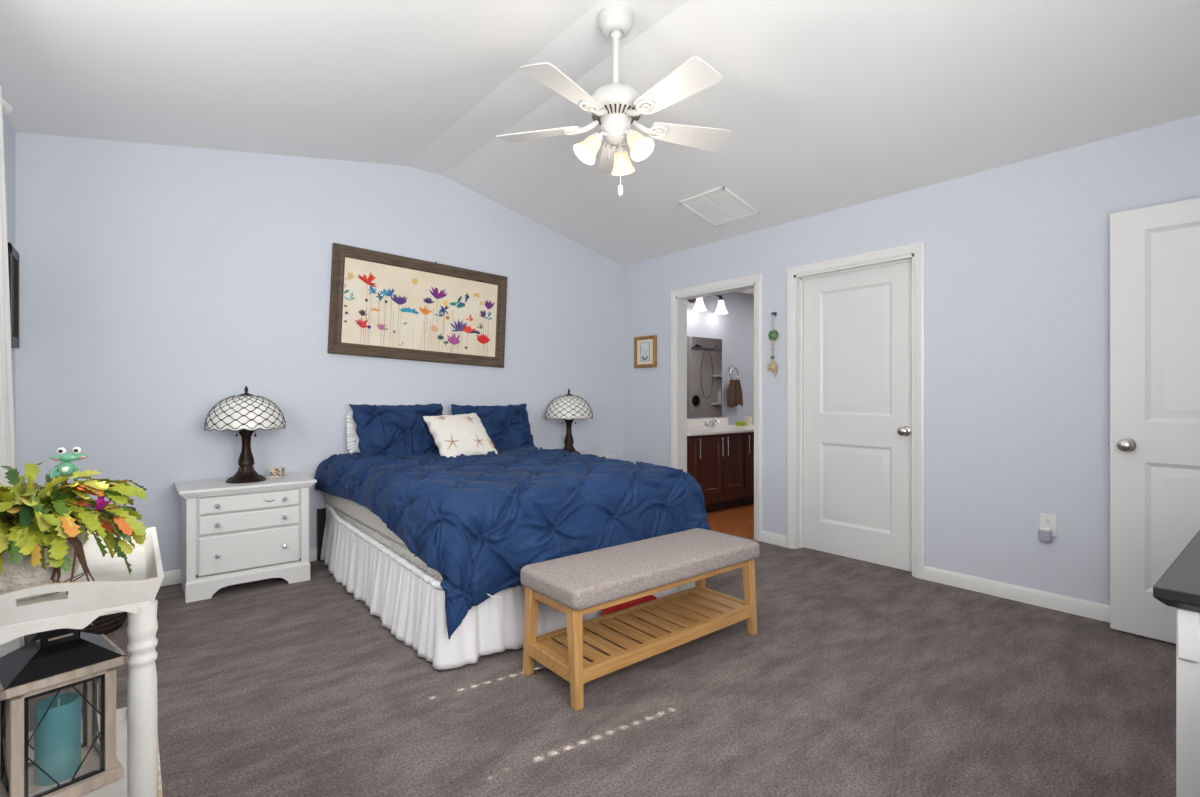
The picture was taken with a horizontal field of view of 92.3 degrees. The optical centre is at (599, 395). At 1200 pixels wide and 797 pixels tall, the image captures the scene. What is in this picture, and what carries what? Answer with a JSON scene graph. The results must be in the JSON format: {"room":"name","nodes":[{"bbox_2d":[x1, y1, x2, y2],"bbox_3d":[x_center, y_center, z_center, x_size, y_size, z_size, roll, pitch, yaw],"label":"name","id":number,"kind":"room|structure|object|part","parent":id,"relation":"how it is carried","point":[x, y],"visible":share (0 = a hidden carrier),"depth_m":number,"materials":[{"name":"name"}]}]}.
{"room":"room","nodes":[
{"label":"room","id":0,"kind":"room"},
{"bbox_2d":[3,114,14,417],"bbox_3d":[-1.721,-0.130,1.251,0.120,2.568,4.652,0,0,-39],"label":"wall","id":1,"kind":"structure","parent":0,"point":[8,130],"depth_m":2.97,"materials":[{"name":"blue paint"}]},
{"bbox_2d":[2,98,11,113],"bbox_3d":[-1.648,-1.145,1.354,0.108,0.055,2.424,0,0,-39],"label":"curtain rod","id":2,"kind":"object","parent":1,"relation":"attached to","point":[6,107],"visible":0.73,"depth_m":2.28,"materials":[{"name":"white metal"}]},
{"bbox_2d":[0,85,23,657],"bbox_3d":[-2.340,-0.015,2.247,0.054,2.311,1.002,0,0,-39],"label":"curtain","id":3,"kind":"object","parent":2,"relation":"hanging from","point":[7,420],"visible":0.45,"depth_m":2.25,"materials":[{"name":"white fabric"}]},
{"bbox_2d":[8,242,18,347],"bbox_3d":[-2.979,-0.495,2.917,0.025,0.500,0.285,0,0,-39],"label":"framed picture","id":4,"kind":"object","parent":1,"relation":"attached to","point":[13,255],"visible":0.66,"depth_m":2.97,"materials":[{"name":"black wood"}]},
{"bbox_2d":[12,259,14,336],"bbox_3d":[-2.987,-0.495,2.917,0.010,0.410,0.205,0,0,-39],"label":"print","id":5,"kind":"object","parent":4,"relation":"attached to","point":[13,260],"depth_m":2.97,"materials":[{"name":"grey"}]},
{"bbox_2d":[15,132,622,571],"bbox_3d":[-1.490,-0.303,4.512,4.590,2.916,0.120,0,0,-39],"label":"wall","id":6,"kind":"structure","parent":0,"point":[158,283],"depth_m":3.72,"materials":[{"name":"blue paint"}]},
{"bbox_2d":[160,548,316,586],"bbox_3d":[-1.448,1.113,4.460,4.350,0.083,0.014,0,0,-39],"label":"baseboard","id":7,"kind":"structure","parent":6,"relation":"attached to","point":[171,577],"depth_m":3.52,"materials":[{"name":"white paint"}]},
{"bbox_2d":[327,243,506,367],"bbox_3d":[-1.360,-0.656,4.514,1.437,0.844,0.034,0,0,-39],"label":"floral picture","id":8,"kind":"object","parent":6,"relation":"attached to","point":[383,305],"visible":1,"depth_m":4.46,"materials":[{"name":"paper"}]},
{"bbox_2d":[341,257,497,356],"bbox_3d":[-1.363,-0.656,4.517,1.236,0.616,0.013,3,-2,-39],"label":"print","id":9,"kind":"object","parent":8,"relation":"attached to","point":[386,305],"depth_m":4.46,"materials":[{"name":"beige paper"}]},
{"bbox_2d":[0,0,1199,265],"bbox_3d":[0.014,-1.635,2.660,4.590,0.652,4.892,0,0,-39],"label":"ceiling","id":10,"kind":"structure","parent":0,"point":[826,105],"depth_m":2.89,"materials":[{"name":"white paint"}]},
{"bbox_2d":[496,5,731,195],"bbox_3d":[0.098,-1.338,2.648,1.166,0.847,1.118,0,0,-39],"label":"ceiling fan","id":11,"kind":"object","parent":10,"relation":"hanging from","point":[615,106],"visible":1,"depth_m":2.61,"materials":[{"name":"white metal"}]},
{"bbox_3d":[-0.287,-1.262,2.779,0.414,0.042,0.160,0,0,19],"label":"blade","id":12,"kind":"part","parent":11,"relation":"part of","materials":[{"name":"white wood"}]},
{"bbox_3d":[-0.135,-1.262,2.365,0.160,0.042,0.414,0,0,37],"label":"blade","id":13,"kind":"part","parent":11,"relation":"part of","materials":[{"name":"white wood"}]},
{"bbox_3d":[-0.061,-1.124,2.632,0.127,0.129,0.117,0,0,-39],"label":"lamp shade","id":14,"kind":"part","parent":11,"relation":"part of","materials":[{"name":"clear glass"}]},
{"bbox_3d":[-0.005,-1.183,2.652,0.077,0.061,0.052,0,0,-39],"label":"lamp arm","id":15,"kind":"part","parent":11,"relation":"part of","materials":[{"name":"white metal"}]},
{"bbox_3d":[0.060,-1.262,3.052,0.160,0.042,0.414,0,0,1],"label":"blade","id":16,"kind":"part","parent":11,"relation":"part of","materials":[{"name":"white ceramic"}]},
{"bbox_3d":[0.076,-1.048,2.665,0.068,0.267,0.022,0,0,36],"label":"pull chain","id":17,"kind":"part","parent":11,"relation":"part of","materials":[{"name":"white ceramic"}]},
{"bbox_3d":[0.094,-1.183,2.757,0.051,0.061,0.077,0,0,26],"label":"lamp arm","id":18,"kind":"part","parent":11,"relation":"part of","materials":[{"name":"white metal"}]},
{"bbox_3d":[0.109,-1.124,2.819,0.124,0.129,0.118,0,0,-39],"label":"lamp shade","id":19,"kind":"part","parent":11,"relation":"part of","materials":[{"name":"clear glass"}]},
{"bbox_3d":[0.136,-1.183,2.623,0.052,0.061,0.078,0,0,-39],"label":"lamp arm","id":20,"kind":"part","parent":11,"relation":"part of","materials":[{"name":"white metal"}]},
{"bbox_3d":[0.168,-1.138,2.594,0.048,0.070,0.062,0,0,-39],"label":"bulb","id":21,"kind":"part","parent":11,"relation":"part of","materials":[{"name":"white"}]},
{"bbox_3d":[0.180,-1.124,2.585,0.119,0.129,0.128,0,0,-39],"label":"lamp shade","id":22,"kind":"part","parent":11,"relation":"part of","materials":[{"name":"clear glass"}]},
{"bbox_3d":[0.297,-1.262,2.374,0.160,0.042,0.416,0,0,-39],"label":"blade","id":23,"kind":"part","parent":11,"relation":"part of","materials":[{"name":"white wood"}]},
{"bbox_3d":[0.426,-1.262,2.806,0.414,0.042,0.160,0,0,-17],"label":"blade","id":24,"kind":"part","parent":11,"relation":"part of","materials":[{"name":"white wood"}]},
{"bbox_2d":[678,186,759,226],"bbox_3d":[0.891,-1.405,4.325,0.434,0.112,0.430,0,0,-39],"label":"ceiling vent","id":25,"kind":"object","parent":10,"relation":"in","point":[719,206],"visible":1,"depth_m":4.31,"materials":[{"name":"white metal"}]},
{"bbox_2d":[24,504,1175,796],"bbox_3d":[1.457,1.204,3.832,8.307,0.100,4.892,0,0,-39],"label":"floor","id":26,"kind":"structure","parent":0,"point":[856,678],"depth_m":2.16,"materials":[{"name":"grey carpet"}]},
{"bbox_2d":[0,527,163,796],"bbox_3d":[-1.313,0.768,1.396,0.391,0.773,0.627,0,0,-39],"label":"tray table","id":27,"kind":"object","parent":26,"relation":"on","point":[113,590],"visible":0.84,"depth_m":1.26,"materials":[{"name":"white paint"}]},
{"bbox_2d":[0,623,127,796],"bbox_3d":[-1.335,0.752,1.417,0.224,0.407,0.224,0,0,37],"label":"lantern","id":28,"kind":"object","parent":27,"relation":"on","point":[55,660],"visible":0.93,"depth_m":1.38,"materials":[{"name":"brown wood"}]},
{"bbox_2d":[34,692,80,785],"bbox_3d":[-1.322,0.835,1.406,0.084,0.185,0.084,0,0,-39],"label":"pillar candle","id":29,"kind":"object","parent":28,"relation":"in","point":[57,740],"visible":0.94,"depth_m":1.38,"materials":[{"name":"teal wax"}]},
{"bbox_2d":[0,462,147,605],"bbox_3d":[-1.286,0.299,1.273,0.436,0.305,0.463,0,0,44],"label":"potted plant","id":30,"kind":"object","parent":27,"relation":"on","point":[43,536],"visible":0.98,"depth_m":1.25,"materials":[{"name":"green plant"}]},
{"bbox_3d":[-1.278,0.364,1.281,0.208,0.148,0.208,0,0,-39],"label":"pot","id":31,"kind":"part","parent":30,"relation":"part of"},
{"bbox_2d":[49,447,88,484],"bbox_3d":[-1.249,0.217,1.355,0.070,0.191,0.028,0,0,-33],"label":"frog figurine","id":32,"kind":"object","parent":30,"relation":"in","point":[66,467],"visible":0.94,"depth_m":1.35,"materials":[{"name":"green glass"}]},
{"bbox_3d":[-1.137,0.254,1.304,0.080,0.054,0.055,0,0,-39],"label":"flower","id":33,"kind":"part","parent":30,"relation":"part of","materials":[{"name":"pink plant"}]},
{"bbox_2d":[0,527,163,626],"bbox_3d":[-1.314,0.425,1.395,0.390,0.088,0.627,0,0,-39],"label":"tray","id":34,"kind":"object","parent":27,"relation":"on","point":[113,590],"depth_m":1.23,"materials":[{"name":"white paint"}]},
{"bbox_2d":[28,707,162,796],"bbox_3d":[-1.315,0.956,1.397,0.391,0.058,0.611,0,0,-39],"label":"shelf","id":35,"kind":"object","parent":27,"relation":"attached to","point":[118,788],"depth_m":1.52,"materials":[{"name":"white paint"}]},
{"bbox_3d":[-1.020,0.809,1.284,0.054,0.690,0.054,0,0,-39],"label":"leg","id":36,"kind":"part","parent":27,"relation":"part of","materials":[{"name":"white paint"}]},
{"bbox_2d":[80,506,135,634],"bbox_3d":[-2.530,0.867,2.814,0.410,0.574,0.410,0,0,-39],"label":"wicker basket","id":37,"kind":"object","parent":26,"relation":"on","point":[105,624],"visible":0.05,"depth_m":2.77,"materials":[{"name":"brown wicker"}]},
{"bbox_2d":[174,472,316,602],"bbox_3d":[-2.179,0.842,3.549,0.697,0.626,0.468,0,0,-39],"label":"nightstand","id":38,"kind":"object","parent":26,"relation":"on","point":[227,527],"visible":0.99,"depth_m":3.38,"materials":[{"name":"white wood"}]},
{"bbox_2d":[204,386,285,483],"bbox_3d":[-2.177,0.235,3.546,0.427,0.586,0.427,0,0,33],"label":"table lamp","id":39,"kind":"object","parent":38,"relation":"on","point":[245,413],"visible":1,"depth_m":3.44,"materials":[{"name":"white glass"}]},
{"bbox_3d":[-2.177,0.106,3.546,0.423,0.204,0.423,0,0,-39],"label":"lamp shade","id":40,"kind":"part","parent":39,"relation":"part of","materials":[{"name":"beige glass"}]},
{"bbox_3d":[-2.060,0.913,3.403,0.515,0.218,0.020,0,0,-39],"label":"drawer","id":41,"kind":"part","parent":38,"relation":"part of","materials":[{"name":"white wood"}]},
{"bbox_3d":[-2.060,0.740,3.403,0.515,0.106,0.020,0,0,-39],"label":"drawer","id":42,"kind":"part","parent":38,"relation":"part of","materials":[{"name":"white wood"}]},
{"bbox_3d":[-2.060,0.630,3.403,0.515,0.092,0.020,0,0,-39],"label":"drawer","id":43,"kind":"part","parent":38,"relation":"part of","materials":[{"name":"white wood"}]},
{"bbox_2d":[269,467,284,477],"bbox_3d":[-2.083,0.498,3.718,0.071,0.058,0.070,0,0,-10],"label":"trinket box","id":44,"kind":"object","parent":38,"relation":"on","point":[275,472],"visible":1,"depth_m":3.69,"materials":[{"name":"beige ceramic"}]},
{"bbox_2d":[317,493,694,669],"bbox_3d":[-0.678,0.835,3.704,1.707,0.640,2.140,0,0,-39],"label":"bed","id":45,"kind":"object","parent":26,"relation":"on","point":[373,563],"visible":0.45,"depth_m":2.73,"materials":[{"name":"white fabric"}]},
{"bbox_3d":[-0.708,0.637,3.735,1.538,0.245,2.040,0,0,-39],"label":"mattress","id":46,"kind":"part","parent":45,"relation":"part of","materials":[{"name":"white fabric"}]},
{"bbox_2d":[349,403,442,456],"bbox_3d":[-1.417,0.276,4.165,0.698,0.432,0.278,0,0,-42],"label":"sham pillow","id":47,"kind":"object","parent":45,"relation":"on","point":[384,430],"visible":0.72,"depth_m":4.06,"materials":[{"name":"fabric"}]},
{"bbox_2d":[314,446,719,638],"bbox_3d":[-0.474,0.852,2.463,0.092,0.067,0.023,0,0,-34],"label":"comforter","id":48,"kind":"object","parent":45,"relation":"on","point":[476,521],"visible":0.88,"depth_m":2.81,"materials":[{"name":"blue fabric"}]},
{"bbox_2d":[346,411,359,454],"bbox_3d":[-1.531,0.271,4.272,0.661,0.362,0.131,0,0,-41],"label":"pillow","id":49,"kind":"object","parent":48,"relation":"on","point":[352,438],"visible":0.04,"depth_m":4.08,"materials":[{"name":"white fabric"}]},
{"bbox_2d":[423,413,497,457],"bbox_3d":[-1.006,0.297,4.171,0.445,0.323,0.311,0,0,-41],"label":"cushion","id":50,"kind":"object","parent":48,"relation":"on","point":[453,435],"visible":0.97,"depth_m":4.10,"materials":[{"name":"white fabric"}]},
{"bbox_2d":[451,404,534,448],"bbox_3d":[-0.843,0.285,4.644,0.686,0.428,0.263,0,0,-36],"label":"sham pillow","id":51,"kind":"object","parent":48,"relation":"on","point":[509,425],"visible":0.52,"depth_m":4.63,"materials":[{"name":"fabric"}]},
{"bbox_2d":[578,451,614,458],"bbox_3d":[-0.282,0.842,5.090,0.697,0.626,0.468,0,0,-39],"label":"nightstand","id":52,"kind":"object","parent":26,"relation":"on","point":[608,456],"visible":0.07,"depth_m":5.13,"materials":[{"name":"white wood"}]},
{"bbox_2d":[545,389,592,453],"bbox_3d":[-0.275,0.235,5.097,0.427,0.586,0.427,0,0,24],"label":"table lamp","id":53,"kind":"object","parent":52,"relation":"on","point":[568,407],"visible":0.97,"depth_m":4.97,"materials":[{"name":"white glass"}]},
{"bbox_3d":[-0.275,0.106,5.097,0.423,0.204,0.423,0,0,42],"label":"lamp shade","id":54,"kind":"part","parent":53,"relation":"part of","materials":[{"name":"beige glass"}]},
{"bbox_2d":[601,595,656,630],"bbox_3d":[0.157,1.090,2.900,0.431,0.114,0.075,0,0,-39],"label":"folded cloth","id":55,"kind":"object","parent":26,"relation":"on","point":[641,600],"visible":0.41,"depth_m":2.87,"materials":[{"name":"red fabric"}]},
{"bbox_2d":[521,528,759,710],"bbox_3d":[0.221,0.927,2.589,1.121,0.456,0.404,0,0,-39],"label":"bench","id":56,"kind":"object","parent":26,"relation":"on","point":[577,585],"visible":1,"depth_m":2.42,"materials":[{"name":"grey fabric"}]},
{"bbox_3d":[-0.283,0.971,2.375,0.044,0.368,0.069,0,0,-39],"label":"leg","id":57,"kind":"part","parent":56,"relation":"part of","materials":[{"name":"brown wood"}]},
{"bbox_3d":[-0.190,0.805,2.255,0.022,0.035,0.234,0,0,-39],"label":"rail","id":58,"kind":"part","parent":56,"relation":"part of","materials":[{"name":"brown wood"}]},
{"bbox_3d":[-0.091,0.971,2.139,0.044,0.368,0.069,0,0,-39],"label":"leg","id":59,"kind":"part","parent":56,"relation":"part of","materials":[{"name":"brown wood"}]},
{"bbox_2d":[529,587,751,683],"bbox_3d":[0.221,1.040,2.589,1.089,0.052,0.362,0,0,-39],"label":"shelf","id":60,"kind":"object","parent":56,"relation":"attached to","point":[546,649],"depth_m":2.49,"materials":[{"name":"brown wood"}]},
{"bbox_2d":[521,528,759,609],"bbox_3d":[0.221,0.743,2.589,1.121,0.088,0.404,0,0,-39],"label":"cushion","id":61,"kind":"object","parent":56,"relation":"on","point":[591,579],"depth_m":2.40,"materials":[{"name":"grey fabric"}]},
{"bbox_3d":[0.316,0.805,2.471,1.005,0.035,0.020,0,0,-39],"label":"long rail","id":62,"kind":"part","parent":56,"relation":"part of","materials":[{"name":"brown wood"}]},
{"bbox_3d":[0.533,0.971,3.038,0.044,0.368,0.069,0,0,-39],"label":"leg","id":63,"kind":"part","parent":56,"relation":"part of","materials":[{"name":"brown wood"}]},
{"bbox_3d":[0.725,0.971,2.802,0.044,0.368,0.069,0,0,-39],"label":"leg","id":64,"kind":"part","parent":56,"relation":"part of","materials":[{"name":"brown wood"}]},
{"bbox_2d":[687,432,753,512],"bbox_3d":[1.427,0.767,6.249,2.105,0.775,0.687,0,0,-39],"label":"bathroom vanity","id":65,"kind":"object","parent":26,"relation":"on","point":[722,464],"visible":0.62,"depth_m":5.71,"materials":[{"name":"brown wood"}]},
{"bbox_3d":[0.872,0.684,5.416,0.182,0.560,0.017,0,0,-39],"label":"door","id":66,"kind":"part","parent":65,"relation":"part of","materials":[{"name":"brown wood"}]},
{"bbox_3d":[1.078,0.684,5.584,0.318,0.560,0.017,0,0,-39],"label":"door","id":67,"kind":"part","parent":65,"relation":"part of","materials":[{"name":"brown wood"}]},
{"bbox_2d":[687,417,753,435],"bbox_3d":[1.424,0.321,6.253,2.105,0.118,0.682,0,0,-39],"label":"countertop","id":68,"kind":"structure","parent":65,"relation":"on","point":[695,427],"depth_m":6.06,"materials":[{"name":"white stone"}]},
{"bbox_2d":[704,419,718,427],"bbox_3d":[1.205,0.305,6.279,0.166,0.093,0.166,0,0,2],"label":"faucet","id":69,"kind":"object","parent":68,"relation":"on","point":[712,420],"visible":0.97,"depth_m":6.26,"materials":[{"name":"silver metal"}]},
{"bbox_2d":[736,421,745,425],"bbox_3d":[1.609,0.325,6.585,0.080,0.052,0.085,0,0,-39],"label":"soap box","id":70,"kind":"object","parent":68,"relation":"on","point":[738,423],"visible":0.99,"depth_m":6.56,"materials":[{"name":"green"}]},
{"bbox_2d":[744,417,751,424],"bbox_3d":[1.719,0.301,6.703,0.090,0.100,0.090,0,0,-39],"label":"jar","id":71,"kind":"object","parent":68,"relation":"on","point":[748,420],"visible":0.89,"depth_m":6.67,"materials":[{"name":"beige ceramic"}]},
{"bbox_3d":[1.195,0.504,5.644,0.013,0.190,0.040,0,0,-39],"label":"handle","id":72,"kind":"part","parent":65,"relation":"part of","materials":[{"name":"silver metal"}]},
{"bbox_3d":[1.257,0.504,5.695,0.013,0.190,0.040,0,0,-39],"label":"handle","id":73,"kind":"part","parent":65,"relation":"part of","materials":[{"name":"silver metal"}]},
{"bbox_3d":[1.341,0.684,5.797,0.320,0.560,0.017,0,0,-39],"label":"door","id":74,"kind":"part","parent":65,"relation":"part of","materials":[{"name":"brown wood"}]},
{"bbox_3d":[1.607,0.684,6.013,0.324,0.560,0.017,0,0,-39],"label":"door","id":75,"kind":"part","parent":65,"relation":"part of","materials":[{"name":"brown wood"}]},
{"bbox_2d":[1153,530,1199,796],"bbox_3d":[1.649,0.754,1.296,1.257,0.800,0.433,0,0,-39],"label":"dresser","id":76,"kind":"object","parent":26,"relation":"on","point":[1178,587],"visible":1,"depth_m":1.05,"materials":[{"name":"white"}]},
{"bbox_2d":[687,292,753,424],"bbox_3d":[1.792,-0.038,7.059,3.717,2.385,0.100,0,0,-39],"label":"wall","id":77,"kind":"structure","parent":0,"point":[735,328],"depth_m":6.82,"materials":[{"name":"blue paint"}]},
{"bbox_2d":[688,297,705,310],"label":"vanity light","id":78,"kind":"object","parent":77,"relation":"attached to","point":[700,306],"depth_m":6.25,"materials":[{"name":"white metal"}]},
{"bbox_3d":[1.085,-0.998,6.279,0.156,0.145,0.156,0,0,-39],"label":"lamp shade","id":79,"kind":"part","parent":78,"relation":"part of","materials":[{"name":"white glass"}]},
{"bbox_2d":[687,336,721,417],"bbox_3d":[0.923,-0.198,6.279,1.250,0.895,0.012,0,0,-39],"label":"vanity mirror","id":80,"kind":"object","parent":77,"relation":"attached to","point":[704,355],"visible":0.36,"depth_m":6.48,"materials":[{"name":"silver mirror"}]},
{"bbox_2d":[713,295,727,313],"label":"vanity light","id":81,"kind":"object","parent":77,"relation":"attached to","point":[720,309],"depth_m":6.48,"materials":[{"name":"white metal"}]},
{"bbox_3d":[1.368,-0.998,6.509,0.156,0.145,0.156,0,0,-39],"label":"lamp shade","id":82,"kind":"part","parent":81,"relation":"part of","materials":[{"name":"white glass"}]},
{"bbox_2d":[729,365,738,379],"bbox_3d":[1.555,-0.257,6.762,0.162,0.185,0.060,0,0,-39],"label":"towel ring","id":83,"kind":"object","parent":77,"relation":"attached to","point":[730,366],"visible":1,"depth_m":6.76,"materials":[{"name":"silver metal"}]},
{"bbox_2d":[727,380,742,407],"bbox_3d":[1.594,-0.016,6.739,0.275,0.328,0.056,0,0,-39],"label":"hand towel","id":84,"kind":"object","parent":83,"relation":"hanging from","point":[734,395],"visible":1,"depth_m":6.71,"materials":[{"name":"brown fabric"}]},
{"bbox_2d":[736,289,753,294],"bbox_3d":[2.391,-1.280,6.322,3.717,0.100,2.000,0,0,-39],"label":"ceiling","id":85,"kind":"structure","parent":0,"point":[749,291],"depth_m":6.84,"materials":[{"name":"white paint"}]},
{"bbox_2d":[623,114,1199,605],"bbox_3d":[1.749,-0.077,4.069,0.120,2.464,4.652,0,0,-39],"label":"wall","id":86,"kind":"structure","parent":0,"point":[1017,255],"depth_m":3.30,"materials":[{"name":"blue paint"}]},
{"bbox_2d":[634,335,656,367],"bbox_3d":[0.434,-0.417,5.565,0.028,0.302,0.294,0,0,-39],"label":"picture","id":87,"kind":"object","parent":86,"relation":"attached to","point":[645,347],"visible":1,"depth_m":5.56,"materials":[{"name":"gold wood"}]},
{"bbox_2d":[640,342,649,360],"bbox_3d":[0.434,-0.417,5.564,0.005,0.178,0.126,0,0,-39],"label":"print","id":88,"kind":"object","parent":87,"relation":"attached to","point":[644,346],"depth_m":5.56,"materials":[{"name":"white paper"}]},
{"bbox_2d":[670,273,761,540],"bbox_3d":[1.012,0.097,4.970,0.148,2.115,0.993,0,0,-39],"label":"trim","id":89,"kind":"structure","parent":86,"relation":"attached to","point":[678,298],"depth_m":5.26,"materials":[{"name":"white paint"}]},
{"bbox_2d":[766,312,777,376],"bbox_3d":[1.335,-0.388,4.452,0.039,0.502,0.110,0,0,-39],"label":"charm","id":90,"kind":"object","parent":86,"relation":"hanging from","point":[773,334],"visible":1,"depth_m":4.44,"materials":[{"name":"green"}]},
{"bbox_3d":[1.334,-0.428,4.448,0.012,0.400,0.015,0,0,-39],"label":"cord","id":91,"kind":"part","parent":90,"relation":"part of","materials":[{"name":"fabric"}]},
{"bbox_2d":[786,242,924,578],"bbox_3d":[1.774,0.097,4.032,0.148,2.115,0.981,0,0,-39],"label":"trim","id":92,"kind":"structure","parent":86,"relation":"attached to","point":[915,253],"depth_m":4.01,"materials":[{"name":"white paint"}]},
{"bbox_2d":[803,261,911,571],"bbox_3d":[1.777,0.135,4.034,0.107,2.032,0.824,0,0,-39],"label":"door","id":93,"kind":"structure","parent":86,"relation":"in","point":[857,325],"depth_m":4.02,"materials":[{"name":"white paint"}]},
{"bbox_3d":[1.980,0.235,3.757,0.072,0.066,0.066,0,0,-39],"label":"knob","id":94,"kind":"part","parent":93,"relation":"part of","materials":[{"name":"silver metal"}]},
{"bbox_2d":[761,531,1109,622],"bbox_3d":[1.703,1.113,4.019,0.014,0.083,4.632,0,0,-39],"label":"baseboard","id":95,"kind":"structure","parent":86,"relation":"attached to","point":[1075,606],"depth_m":3.25,"materials":[{"name":"white paint"}]},
{"bbox_2d":[1040,513,1056,537],"bbox_3d":[2.432,0.708,3.125,0.009,0.120,0.076,0,0,-39],"label":"outlet","id":96,"kind":"object","parent":86,"relation":"attached to","point":[1046,520],"visible":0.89,"depth_m":3.12,"materials":[{"name":"white plastic"}]},
{"bbox_2d":[1039,527,1051,542],"bbox_3d":[2.409,0.755,3.116,0.037,0.079,0.056,0,0,-39],"label":"plug","id":97,"kind":"object","parent":96,"relation":"attached to","point":[1045,534],"visible":1,"depth_m":3.10,"materials":[{"name":"grey plastic"}]},
{"bbox_2d":[1044,517,1051,524],"bbox_3d":[2.430,0.682,3.123,0.004,0.034,0.034,0,0,-39],"label":"socket","id":98,"kind":"object","parent":96,"relation":"attached to","point":[1047,520],"depth_m":3.12,"materials":[{"name":"white plastic"}]},
{"bbox_2d":[1108,198,1199,643],"bbox_3d":[2.765,0.128,2.522,0.173,2.030,0.820,0,0,-39],"label":"door","id":99,"kind":"structure","parent":86,"relation":"in","point":[1154,443],"depth_m":2.71,"materials":[{"name":"white paint"}]},
{"bbox_3d":[2.513,0.239,2.753,0.072,0.066,0.066,0,0,-39],"label":"knob","id":100,"kind":"part","parent":99,"relation":"part of","materials":[{"name":"silver metal"}]}
]}

